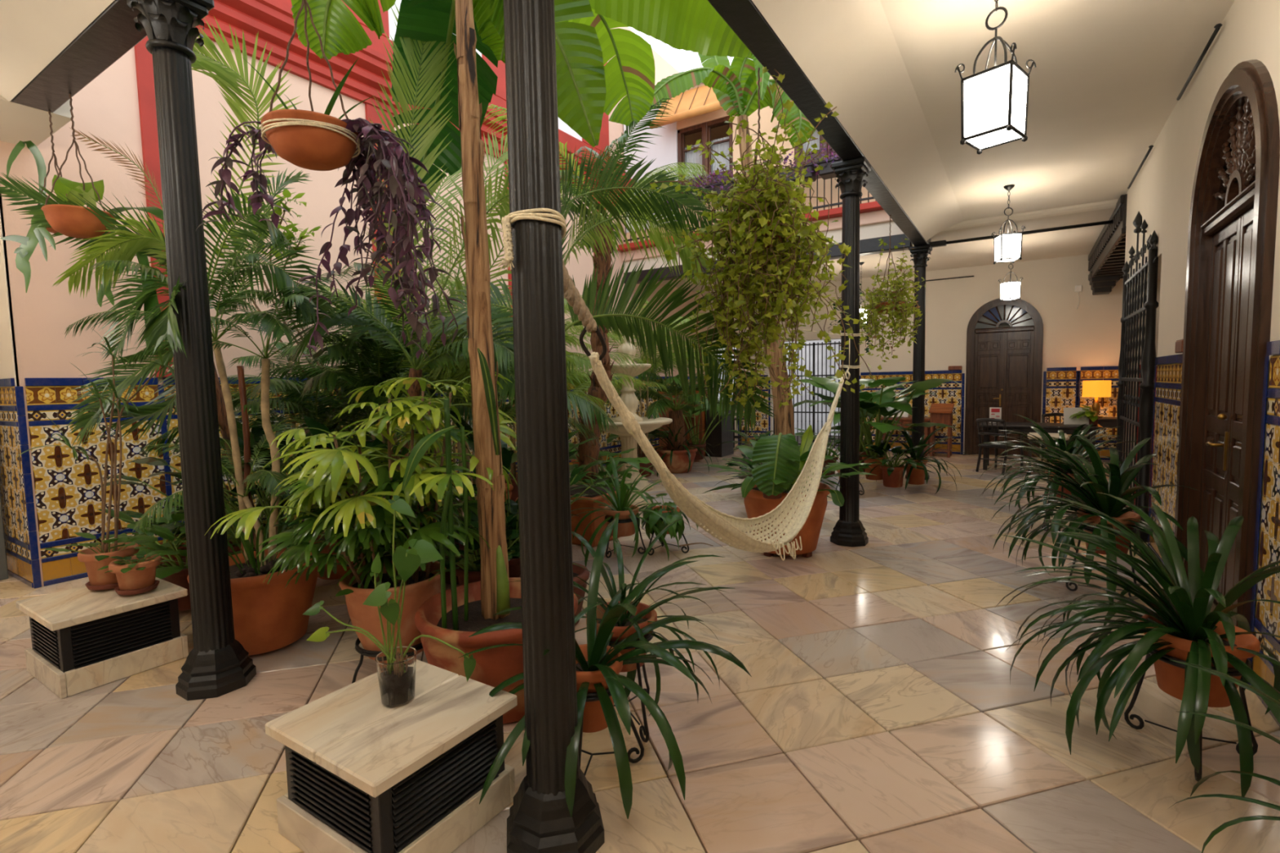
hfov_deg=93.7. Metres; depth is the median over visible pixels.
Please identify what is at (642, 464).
pot
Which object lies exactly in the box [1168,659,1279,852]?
potted clivia
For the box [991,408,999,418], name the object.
print
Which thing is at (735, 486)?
potted plant
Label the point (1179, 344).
wooden block
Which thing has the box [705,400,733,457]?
base cabinet
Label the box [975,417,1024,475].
wooden armchair
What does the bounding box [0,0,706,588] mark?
wall
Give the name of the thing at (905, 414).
sheet
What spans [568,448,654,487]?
potted plant
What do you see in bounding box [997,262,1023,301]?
lantern
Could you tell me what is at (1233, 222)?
door
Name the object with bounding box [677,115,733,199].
window
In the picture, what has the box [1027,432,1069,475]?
stool
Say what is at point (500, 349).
palm
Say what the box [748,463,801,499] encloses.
clay pot
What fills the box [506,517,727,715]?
potted clivia
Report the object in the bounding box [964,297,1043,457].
door
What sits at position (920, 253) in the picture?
column
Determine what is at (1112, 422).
console table
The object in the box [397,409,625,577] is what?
potted plant
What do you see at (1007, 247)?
hanging lantern
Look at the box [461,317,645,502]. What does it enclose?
potted palm
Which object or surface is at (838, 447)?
potted plant
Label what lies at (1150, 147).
rail
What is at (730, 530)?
hammock
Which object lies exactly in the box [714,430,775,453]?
potted plant
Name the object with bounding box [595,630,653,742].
plant stand
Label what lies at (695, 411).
potted plant
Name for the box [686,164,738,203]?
flower box
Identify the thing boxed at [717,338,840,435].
wall
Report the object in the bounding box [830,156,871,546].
column
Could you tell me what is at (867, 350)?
hanging plant
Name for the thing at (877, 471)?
pot
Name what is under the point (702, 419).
door
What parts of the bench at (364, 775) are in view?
frame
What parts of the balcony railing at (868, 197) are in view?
rail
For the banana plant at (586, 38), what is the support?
on the floor
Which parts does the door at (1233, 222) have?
panel, panel, panel, handle, panel, panel, pane, pane, panel, pane, panel, panel, panel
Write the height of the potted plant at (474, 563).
0.678 m
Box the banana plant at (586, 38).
[291,0,749,724]
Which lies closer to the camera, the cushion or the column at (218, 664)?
the column at (218, 664)
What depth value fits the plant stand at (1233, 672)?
2.37 m
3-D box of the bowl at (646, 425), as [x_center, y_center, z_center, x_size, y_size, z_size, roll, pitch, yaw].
[-0.163,0.012,8.675,1.270,0.230,1.270,2,5,33]
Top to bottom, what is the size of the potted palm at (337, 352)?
2.318 m
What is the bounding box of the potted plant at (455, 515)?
[351,489,458,516]
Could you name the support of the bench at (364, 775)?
on the floor
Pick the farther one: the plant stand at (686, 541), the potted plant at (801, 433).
the potted plant at (801, 433)
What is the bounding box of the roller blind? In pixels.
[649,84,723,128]
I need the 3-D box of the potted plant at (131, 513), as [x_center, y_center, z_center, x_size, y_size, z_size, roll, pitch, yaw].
[-3.759,0.875,5.108,1.106,0.644,1.042,2,5,33]
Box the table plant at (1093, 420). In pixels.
[1069,404,1100,425]
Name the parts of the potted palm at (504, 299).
stem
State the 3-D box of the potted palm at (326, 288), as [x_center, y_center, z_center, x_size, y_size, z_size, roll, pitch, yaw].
[-2.201,-0.224,6.493,2.023,2.656,1.756,-1,4,-3]
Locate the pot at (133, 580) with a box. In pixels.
[108,554,161,590]
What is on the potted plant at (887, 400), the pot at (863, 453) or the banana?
the pot at (863, 453)
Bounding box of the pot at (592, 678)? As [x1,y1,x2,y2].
[575,644,622,733]
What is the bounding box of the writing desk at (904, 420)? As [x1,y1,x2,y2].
[875,416,930,456]
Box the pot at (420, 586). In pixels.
[338,560,445,660]
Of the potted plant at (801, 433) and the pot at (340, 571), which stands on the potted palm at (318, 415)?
the pot at (340, 571)
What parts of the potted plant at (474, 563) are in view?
pot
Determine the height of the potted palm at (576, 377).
2.223 m
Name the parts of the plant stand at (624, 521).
leg, leg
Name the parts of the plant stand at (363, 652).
leg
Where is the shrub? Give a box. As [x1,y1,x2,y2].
[208,189,371,457]
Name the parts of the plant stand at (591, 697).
leg, leg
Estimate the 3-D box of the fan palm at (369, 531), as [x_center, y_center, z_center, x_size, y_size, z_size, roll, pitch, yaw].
[-1.360,0.461,3.081,1.362,1.468,1.389,2,5,33]
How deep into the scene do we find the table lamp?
10.16 m
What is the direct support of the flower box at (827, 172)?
attached to the balcony railing at (868, 197)
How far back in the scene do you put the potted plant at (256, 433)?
4.25 m
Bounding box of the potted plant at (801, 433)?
[794,427,873,476]
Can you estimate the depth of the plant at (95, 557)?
3.54 m
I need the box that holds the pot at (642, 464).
[638,453,653,476]
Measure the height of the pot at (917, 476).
0.340 m
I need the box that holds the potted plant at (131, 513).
[120,493,257,540]
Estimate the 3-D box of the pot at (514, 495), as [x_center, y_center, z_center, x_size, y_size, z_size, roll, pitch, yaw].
[-1.629,0.824,7.897,0.488,0.340,0.488,2,5,33]
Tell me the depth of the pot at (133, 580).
3.34 m
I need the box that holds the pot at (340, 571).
[308,532,354,579]
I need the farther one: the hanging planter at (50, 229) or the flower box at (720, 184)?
the flower box at (720, 184)
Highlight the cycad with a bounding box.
[604,360,739,476]
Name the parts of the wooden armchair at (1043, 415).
leg, rail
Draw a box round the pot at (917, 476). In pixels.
[903,459,928,484]
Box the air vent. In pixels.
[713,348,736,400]
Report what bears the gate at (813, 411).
attached to the wall at (1080, 344)
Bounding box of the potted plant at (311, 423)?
[241,415,506,554]
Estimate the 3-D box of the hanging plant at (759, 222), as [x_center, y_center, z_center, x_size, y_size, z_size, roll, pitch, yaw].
[0.805,-1.154,3.687,1.234,2.114,1.268,2,5,33]
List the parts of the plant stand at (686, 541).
leg, leg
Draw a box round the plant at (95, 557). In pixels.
[16,328,174,591]
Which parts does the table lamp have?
lamp shade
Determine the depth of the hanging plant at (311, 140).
2.53 m
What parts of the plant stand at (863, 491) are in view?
leg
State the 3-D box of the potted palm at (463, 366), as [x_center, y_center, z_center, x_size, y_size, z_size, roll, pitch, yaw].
[-1.265,0.139,4.706,2.002,2.153,2.429,2,5,33]
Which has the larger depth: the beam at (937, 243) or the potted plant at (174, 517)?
the beam at (937, 243)
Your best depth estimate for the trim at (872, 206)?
9.31 m
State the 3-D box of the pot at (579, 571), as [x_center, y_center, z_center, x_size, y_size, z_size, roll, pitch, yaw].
[-0.543,1.096,3.845,0.448,0.340,0.448,2,5,33]
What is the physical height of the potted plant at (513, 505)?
0.641 m
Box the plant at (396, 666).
[302,495,475,707]
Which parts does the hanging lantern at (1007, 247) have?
pane, pane, chain, pane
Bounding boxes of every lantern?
[859,262,868,325]
[954,0,1035,154]
[991,184,1025,264]
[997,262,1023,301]
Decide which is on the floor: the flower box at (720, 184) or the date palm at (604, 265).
the date palm at (604, 265)
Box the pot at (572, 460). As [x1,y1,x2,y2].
[571,457,601,479]
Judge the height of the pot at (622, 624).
0.230 m
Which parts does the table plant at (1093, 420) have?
pot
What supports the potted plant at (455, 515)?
on the floor
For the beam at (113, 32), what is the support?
attached to the wall at (18, 122)
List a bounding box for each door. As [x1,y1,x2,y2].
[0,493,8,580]
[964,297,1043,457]
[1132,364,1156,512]
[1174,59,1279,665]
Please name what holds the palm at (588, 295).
on the floor
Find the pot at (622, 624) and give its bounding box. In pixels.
[586,600,657,672]
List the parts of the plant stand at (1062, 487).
leg, leg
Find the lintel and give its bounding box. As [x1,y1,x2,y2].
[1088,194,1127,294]
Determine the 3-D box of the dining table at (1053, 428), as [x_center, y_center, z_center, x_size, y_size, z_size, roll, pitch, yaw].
[6.401,0.335,9.680,1.640,0.745,0.800,2,5,33]
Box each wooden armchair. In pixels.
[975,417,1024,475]
[1040,413,1079,461]
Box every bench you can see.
[15,577,188,698]
[265,659,517,852]
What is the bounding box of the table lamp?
[1081,380,1111,417]
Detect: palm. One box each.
[0,16,337,551]
[64,253,392,655]
[136,353,435,579]
[166,333,471,521]
[204,372,517,660]
[231,293,499,497]
[254,3,561,565]
[293,288,512,521]
[294,293,606,584]
[311,276,513,499]
[347,342,618,500]
[391,324,617,502]
[408,143,776,626]
[433,271,627,502]
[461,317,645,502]
[482,97,725,547]
[566,364,667,479]
[587,298,726,476]
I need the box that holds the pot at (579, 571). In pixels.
[519,562,589,626]
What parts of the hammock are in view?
edge cord, edge cord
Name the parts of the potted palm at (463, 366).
stem, stem, stem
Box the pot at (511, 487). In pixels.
[476,483,513,502]
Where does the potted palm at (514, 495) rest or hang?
on the floor
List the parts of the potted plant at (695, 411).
pot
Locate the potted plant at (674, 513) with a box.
[636,493,697,542]
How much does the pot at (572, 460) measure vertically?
0.340 m
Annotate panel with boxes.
[1063,407,1089,424]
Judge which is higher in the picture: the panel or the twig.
the panel
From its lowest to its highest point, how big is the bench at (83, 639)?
0.400 m
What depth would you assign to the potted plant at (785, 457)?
4.99 m
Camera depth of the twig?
4.75 m
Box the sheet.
[893,410,908,417]
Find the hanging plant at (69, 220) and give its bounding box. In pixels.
[0,93,170,354]
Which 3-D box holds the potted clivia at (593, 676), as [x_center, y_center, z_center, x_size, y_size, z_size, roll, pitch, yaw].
[-0.101,0.879,2.264,0.909,0.850,1.090,2,5,33]
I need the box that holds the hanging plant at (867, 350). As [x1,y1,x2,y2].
[827,283,883,352]
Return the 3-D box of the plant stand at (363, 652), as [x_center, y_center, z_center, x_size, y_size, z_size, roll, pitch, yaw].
[-1.300,1.216,3.216,0.465,0.223,0.472,-3,5,-26]
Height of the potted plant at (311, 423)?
1.339 m
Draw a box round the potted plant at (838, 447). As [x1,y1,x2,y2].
[824,446,878,483]
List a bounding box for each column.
[125,0,256,701]
[503,0,604,852]
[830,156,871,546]
[905,244,932,479]
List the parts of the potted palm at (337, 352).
stem, stem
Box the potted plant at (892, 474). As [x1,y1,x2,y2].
[859,440,943,487]
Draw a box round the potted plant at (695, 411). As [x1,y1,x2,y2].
[662,394,763,459]
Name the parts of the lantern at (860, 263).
chain, frame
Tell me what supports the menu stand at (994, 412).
on the dining table at (1053, 428)
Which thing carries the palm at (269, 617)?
on the floor
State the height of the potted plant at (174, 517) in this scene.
0.642 m
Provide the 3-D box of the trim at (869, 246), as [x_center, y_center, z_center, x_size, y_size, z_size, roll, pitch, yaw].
[1.899,-2.825,10.329,5.130,0.210,0.200,2,5,33]
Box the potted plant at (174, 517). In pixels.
[97,501,228,564]
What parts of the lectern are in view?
leg, leg, leg, leg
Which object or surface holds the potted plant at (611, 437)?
on the floor
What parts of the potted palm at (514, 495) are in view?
stem, stem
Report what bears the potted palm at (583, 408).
on the floor
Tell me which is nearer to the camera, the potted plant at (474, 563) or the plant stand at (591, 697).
the plant stand at (591, 697)
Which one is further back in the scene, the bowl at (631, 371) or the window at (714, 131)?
the window at (714, 131)
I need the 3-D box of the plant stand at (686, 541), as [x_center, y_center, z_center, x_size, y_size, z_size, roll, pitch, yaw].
[0.279,0.972,5.414,0.340,0.331,0.379,0,4,21]
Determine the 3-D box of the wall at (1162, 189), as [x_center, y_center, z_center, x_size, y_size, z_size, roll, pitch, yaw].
[4.223,-0.683,4.203,0.670,3.650,15.100,2,5,33]
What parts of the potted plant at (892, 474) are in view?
pot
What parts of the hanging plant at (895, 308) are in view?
cord, cord, cord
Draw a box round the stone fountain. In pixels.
[600,336,672,493]
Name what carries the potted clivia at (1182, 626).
on the plant stand at (1233, 672)
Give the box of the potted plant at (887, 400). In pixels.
[792,378,919,472]
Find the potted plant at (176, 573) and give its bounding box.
[127,511,265,610]
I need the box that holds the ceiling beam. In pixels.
[707,0,930,245]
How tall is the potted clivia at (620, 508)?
0.884 m
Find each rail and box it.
[911,275,973,282]
[1127,145,1153,188]
[1176,22,1222,100]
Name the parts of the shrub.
stem, stem, stem, stem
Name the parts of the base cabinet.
door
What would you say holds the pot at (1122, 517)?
on the potted clivia at (1121, 477)
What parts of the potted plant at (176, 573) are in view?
pot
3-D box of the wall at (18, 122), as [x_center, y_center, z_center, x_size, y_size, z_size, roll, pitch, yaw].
[-5.081,-0.530,4.605,2.220,3.650,0.750,2,5,33]
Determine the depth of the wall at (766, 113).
10.59 m
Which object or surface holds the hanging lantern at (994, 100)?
hanging from the ceiling
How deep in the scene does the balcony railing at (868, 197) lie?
9.41 m
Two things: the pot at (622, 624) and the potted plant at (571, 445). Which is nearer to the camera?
the pot at (622, 624)
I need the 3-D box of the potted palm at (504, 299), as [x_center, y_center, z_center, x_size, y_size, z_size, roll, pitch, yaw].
[-2.134,-0.123,6.111,2.331,2.508,2.131,-1,4,1]
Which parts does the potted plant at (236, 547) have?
pot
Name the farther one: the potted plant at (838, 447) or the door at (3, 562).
the potted plant at (838, 447)
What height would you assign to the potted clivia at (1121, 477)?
1.013 m
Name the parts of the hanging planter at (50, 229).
cord, cord, cord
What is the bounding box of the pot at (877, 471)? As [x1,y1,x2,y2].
[862,454,886,479]
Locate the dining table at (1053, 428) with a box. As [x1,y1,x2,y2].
[979,422,1103,473]
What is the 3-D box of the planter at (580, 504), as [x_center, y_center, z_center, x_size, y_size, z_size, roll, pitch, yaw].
[-0.521,0.878,5.954,0.570,0.470,0.570,2,5,33]
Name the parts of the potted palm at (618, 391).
stem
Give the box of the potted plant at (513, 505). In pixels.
[459,497,579,545]
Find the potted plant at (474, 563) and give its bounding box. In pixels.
[436,499,519,585]
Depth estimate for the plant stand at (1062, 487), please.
5.70 m
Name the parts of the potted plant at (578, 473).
pot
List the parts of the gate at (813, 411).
rail, rail, rail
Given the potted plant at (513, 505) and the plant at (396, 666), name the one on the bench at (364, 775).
the plant at (396, 666)
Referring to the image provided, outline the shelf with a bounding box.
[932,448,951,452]
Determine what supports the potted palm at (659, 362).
on the floor
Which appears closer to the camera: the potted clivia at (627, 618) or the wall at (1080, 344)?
the potted clivia at (627, 618)
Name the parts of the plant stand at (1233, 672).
leg, leg, leg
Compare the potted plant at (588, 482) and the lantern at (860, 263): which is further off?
the lantern at (860, 263)
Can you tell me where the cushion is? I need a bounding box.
[1027,432,1069,439]
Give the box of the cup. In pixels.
[374,646,417,707]
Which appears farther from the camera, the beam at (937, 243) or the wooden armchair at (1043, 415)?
the wooden armchair at (1043, 415)
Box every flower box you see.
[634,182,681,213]
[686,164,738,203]
[758,148,817,185]
[815,143,842,179]
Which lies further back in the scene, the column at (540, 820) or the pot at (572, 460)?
the pot at (572, 460)
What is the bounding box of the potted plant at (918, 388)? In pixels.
[797,375,959,479]
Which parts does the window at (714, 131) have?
pane, pane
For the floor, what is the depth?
2.67 m
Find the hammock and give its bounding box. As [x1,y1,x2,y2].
[497,208,860,560]
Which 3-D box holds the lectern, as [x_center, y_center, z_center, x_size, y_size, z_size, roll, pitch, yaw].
[5.821,0.071,11.587,0.400,1.018,0.448,2,5,33]
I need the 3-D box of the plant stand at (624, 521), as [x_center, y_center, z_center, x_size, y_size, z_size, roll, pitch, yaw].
[-0.132,0.975,5.396,0.370,0.343,0.379,0,4,10]
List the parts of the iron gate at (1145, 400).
gate post, rail, rail, rail, rail, gate post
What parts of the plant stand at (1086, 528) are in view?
leg, leg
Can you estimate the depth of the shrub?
5.01 m
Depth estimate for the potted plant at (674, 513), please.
5.28 m
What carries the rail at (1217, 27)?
attached to the wall at (1162, 189)
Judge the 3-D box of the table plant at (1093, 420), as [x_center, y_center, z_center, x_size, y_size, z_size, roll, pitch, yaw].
[6.962,-0.187,9.350,0.433,0.321,0.479,-2,4,-13]
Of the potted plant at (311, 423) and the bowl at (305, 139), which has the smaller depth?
the bowl at (305, 139)
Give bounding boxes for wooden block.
[948,365,962,369]
[1174,338,1183,353]
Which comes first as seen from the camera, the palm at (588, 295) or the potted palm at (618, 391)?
the palm at (588, 295)
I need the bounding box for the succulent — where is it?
[97,550,168,595]
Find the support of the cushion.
on the stool at (1055, 435)
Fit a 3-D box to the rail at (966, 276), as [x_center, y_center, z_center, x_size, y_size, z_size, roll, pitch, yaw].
[5.962,-2.915,11.851,1.120,0.031,0.040,2,5,33]
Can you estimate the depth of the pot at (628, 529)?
5.28 m
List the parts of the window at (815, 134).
pane, pane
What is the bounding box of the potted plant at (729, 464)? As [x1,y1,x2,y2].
[724,453,769,471]
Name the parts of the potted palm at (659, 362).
stem, stem, stem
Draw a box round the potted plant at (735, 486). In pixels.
[702,458,836,498]
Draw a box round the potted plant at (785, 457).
[698,425,875,557]
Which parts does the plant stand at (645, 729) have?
leg, leg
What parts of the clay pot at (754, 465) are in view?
pot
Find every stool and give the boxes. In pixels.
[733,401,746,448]
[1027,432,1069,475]
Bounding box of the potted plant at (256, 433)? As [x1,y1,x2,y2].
[128,415,346,549]
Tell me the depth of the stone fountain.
8.53 m
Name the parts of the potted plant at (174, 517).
pot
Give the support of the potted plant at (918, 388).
on the floor
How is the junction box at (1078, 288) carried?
attached to the wall at (1080, 344)
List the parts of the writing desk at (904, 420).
drawer, leg, leg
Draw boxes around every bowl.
[40,204,115,239]
[46,226,57,233]
[261,109,358,170]
[600,417,672,435]
[610,363,651,377]
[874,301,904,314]
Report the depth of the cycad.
10.05 m
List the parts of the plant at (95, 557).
stem, stem, stem, pot, stem, stem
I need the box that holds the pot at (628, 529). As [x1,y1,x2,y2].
[603,504,639,537]
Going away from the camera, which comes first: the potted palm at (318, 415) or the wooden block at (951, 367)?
the potted palm at (318, 415)
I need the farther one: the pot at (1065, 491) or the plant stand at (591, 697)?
the pot at (1065, 491)
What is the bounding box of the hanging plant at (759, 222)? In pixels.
[649,66,881,408]
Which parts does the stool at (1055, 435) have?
leg, frame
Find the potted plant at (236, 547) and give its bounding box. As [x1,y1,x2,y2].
[97,433,346,555]
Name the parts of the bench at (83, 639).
frame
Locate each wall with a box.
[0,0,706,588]
[0,94,71,469]
[623,75,875,243]
[706,253,1123,460]
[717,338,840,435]
[1122,0,1279,727]
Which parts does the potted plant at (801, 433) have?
pot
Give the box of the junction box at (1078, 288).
[1075,284,1082,309]
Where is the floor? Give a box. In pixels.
[0,435,1279,852]
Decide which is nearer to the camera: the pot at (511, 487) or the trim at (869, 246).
the pot at (511, 487)
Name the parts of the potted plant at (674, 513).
pot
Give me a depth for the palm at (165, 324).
3.80 m
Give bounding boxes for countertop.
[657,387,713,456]
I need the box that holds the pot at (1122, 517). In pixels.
[1076,508,1141,555]
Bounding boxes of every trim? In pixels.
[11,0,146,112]
[617,200,883,251]
[622,209,893,262]
[623,233,912,284]
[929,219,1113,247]
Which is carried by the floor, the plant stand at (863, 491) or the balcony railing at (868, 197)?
the plant stand at (863, 491)
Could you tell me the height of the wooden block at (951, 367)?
0.076 m
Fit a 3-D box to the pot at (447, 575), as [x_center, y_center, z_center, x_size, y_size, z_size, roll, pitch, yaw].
[-1.441,1.048,4.760,0.408,0.340,0.408,2,5,33]
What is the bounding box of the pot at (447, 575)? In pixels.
[444,542,478,584]
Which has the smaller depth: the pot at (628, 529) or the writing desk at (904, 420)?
the pot at (628, 529)
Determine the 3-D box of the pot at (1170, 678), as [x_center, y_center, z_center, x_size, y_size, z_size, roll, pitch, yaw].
[2.206,0.933,2.381,0.350,0.270,0.350,2,5,33]
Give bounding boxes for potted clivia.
[458,518,751,819]
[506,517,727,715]
[569,454,682,566]
[862,423,969,494]
[975,413,1150,518]
[983,433,1204,604]
[994,492,1279,796]
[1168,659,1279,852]
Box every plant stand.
[351,637,422,683]
[577,688,644,775]
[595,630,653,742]
[604,514,645,558]
[648,518,688,555]
[835,472,864,495]
[1041,479,1068,536]
[1065,524,1137,604]
[1124,649,1257,782]
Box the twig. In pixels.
[679,542,713,546]
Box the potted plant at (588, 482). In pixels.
[569,458,639,490]
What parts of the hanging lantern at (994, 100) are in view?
pane, pane, chain, pane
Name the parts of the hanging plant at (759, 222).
cord, cord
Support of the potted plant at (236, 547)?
on the floor
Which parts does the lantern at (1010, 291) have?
pane, pane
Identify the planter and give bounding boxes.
[35,110,71,233]
[570,491,617,547]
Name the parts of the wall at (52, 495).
cornice, panel, frame, panel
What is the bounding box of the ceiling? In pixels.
[0,0,1234,294]
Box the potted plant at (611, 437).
[604,427,668,453]
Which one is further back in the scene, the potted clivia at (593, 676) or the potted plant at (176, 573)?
the potted plant at (176, 573)
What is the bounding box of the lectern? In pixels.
[928,403,954,457]
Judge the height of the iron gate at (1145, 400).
3.168 m
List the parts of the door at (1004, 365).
panel, panel, pane, panel, pane, panel, pane, panel, panel, pane, handle, pane, pane, panel, panel, pane, panel, pane, panel, panel, pane, pane, panel, panel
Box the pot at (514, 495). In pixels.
[504,473,518,502]
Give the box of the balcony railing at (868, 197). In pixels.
[623,170,874,244]
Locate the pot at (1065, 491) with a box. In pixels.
[1044,470,1075,497]
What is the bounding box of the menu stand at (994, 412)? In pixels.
[988,407,1001,423]
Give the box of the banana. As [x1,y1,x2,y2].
[648,31,816,436]
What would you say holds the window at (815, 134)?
in the wall at (766, 113)
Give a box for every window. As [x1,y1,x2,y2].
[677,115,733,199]
[794,129,837,178]
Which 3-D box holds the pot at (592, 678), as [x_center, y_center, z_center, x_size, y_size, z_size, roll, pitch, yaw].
[-0.194,1.028,2.342,0.260,0.260,0.260,2,5,33]
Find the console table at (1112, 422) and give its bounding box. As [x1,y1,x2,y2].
[1080,417,1117,453]
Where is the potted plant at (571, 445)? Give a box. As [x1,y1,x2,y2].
[507,442,602,465]
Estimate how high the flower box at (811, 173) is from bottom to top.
0.470 m
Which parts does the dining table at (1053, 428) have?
leg, leg, leg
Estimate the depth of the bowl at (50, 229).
4.08 m
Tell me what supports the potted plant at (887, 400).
on the floor
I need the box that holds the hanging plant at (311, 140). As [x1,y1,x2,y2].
[195,0,463,359]
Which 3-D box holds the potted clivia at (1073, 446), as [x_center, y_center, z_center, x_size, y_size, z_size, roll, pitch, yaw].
[3.978,0.379,5.713,1.393,0.970,1.406,2,5,33]
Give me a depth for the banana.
5.59 m
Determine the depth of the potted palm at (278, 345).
5.04 m
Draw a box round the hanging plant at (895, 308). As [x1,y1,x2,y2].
[839,214,925,362]
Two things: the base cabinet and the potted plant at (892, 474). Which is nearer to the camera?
the potted plant at (892, 474)
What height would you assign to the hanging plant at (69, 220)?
1.682 m
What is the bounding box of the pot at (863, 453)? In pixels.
[859,450,870,472]
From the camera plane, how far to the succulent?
3.34 m
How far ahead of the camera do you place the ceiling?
4.34 m
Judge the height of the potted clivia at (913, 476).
0.911 m
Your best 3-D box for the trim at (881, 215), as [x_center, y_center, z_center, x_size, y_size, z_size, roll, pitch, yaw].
[1.867,-3.225,10.244,5.150,0.180,0.160,2,5,33]
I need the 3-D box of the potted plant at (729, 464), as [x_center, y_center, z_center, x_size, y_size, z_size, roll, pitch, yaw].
[1.589,0.572,7.847,0.960,0.645,1.114,2,5,33]
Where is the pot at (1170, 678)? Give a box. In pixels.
[1139,613,1260,707]
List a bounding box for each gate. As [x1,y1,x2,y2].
[773,341,840,448]
[1116,211,1158,542]
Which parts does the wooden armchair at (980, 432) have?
leg, rail, leg, seat, leg, arm, leg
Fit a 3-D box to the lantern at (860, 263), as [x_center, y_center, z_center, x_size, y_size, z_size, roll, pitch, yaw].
[4.057,-2.420,11.005,0.277,1.160,0.277,0,4,21]

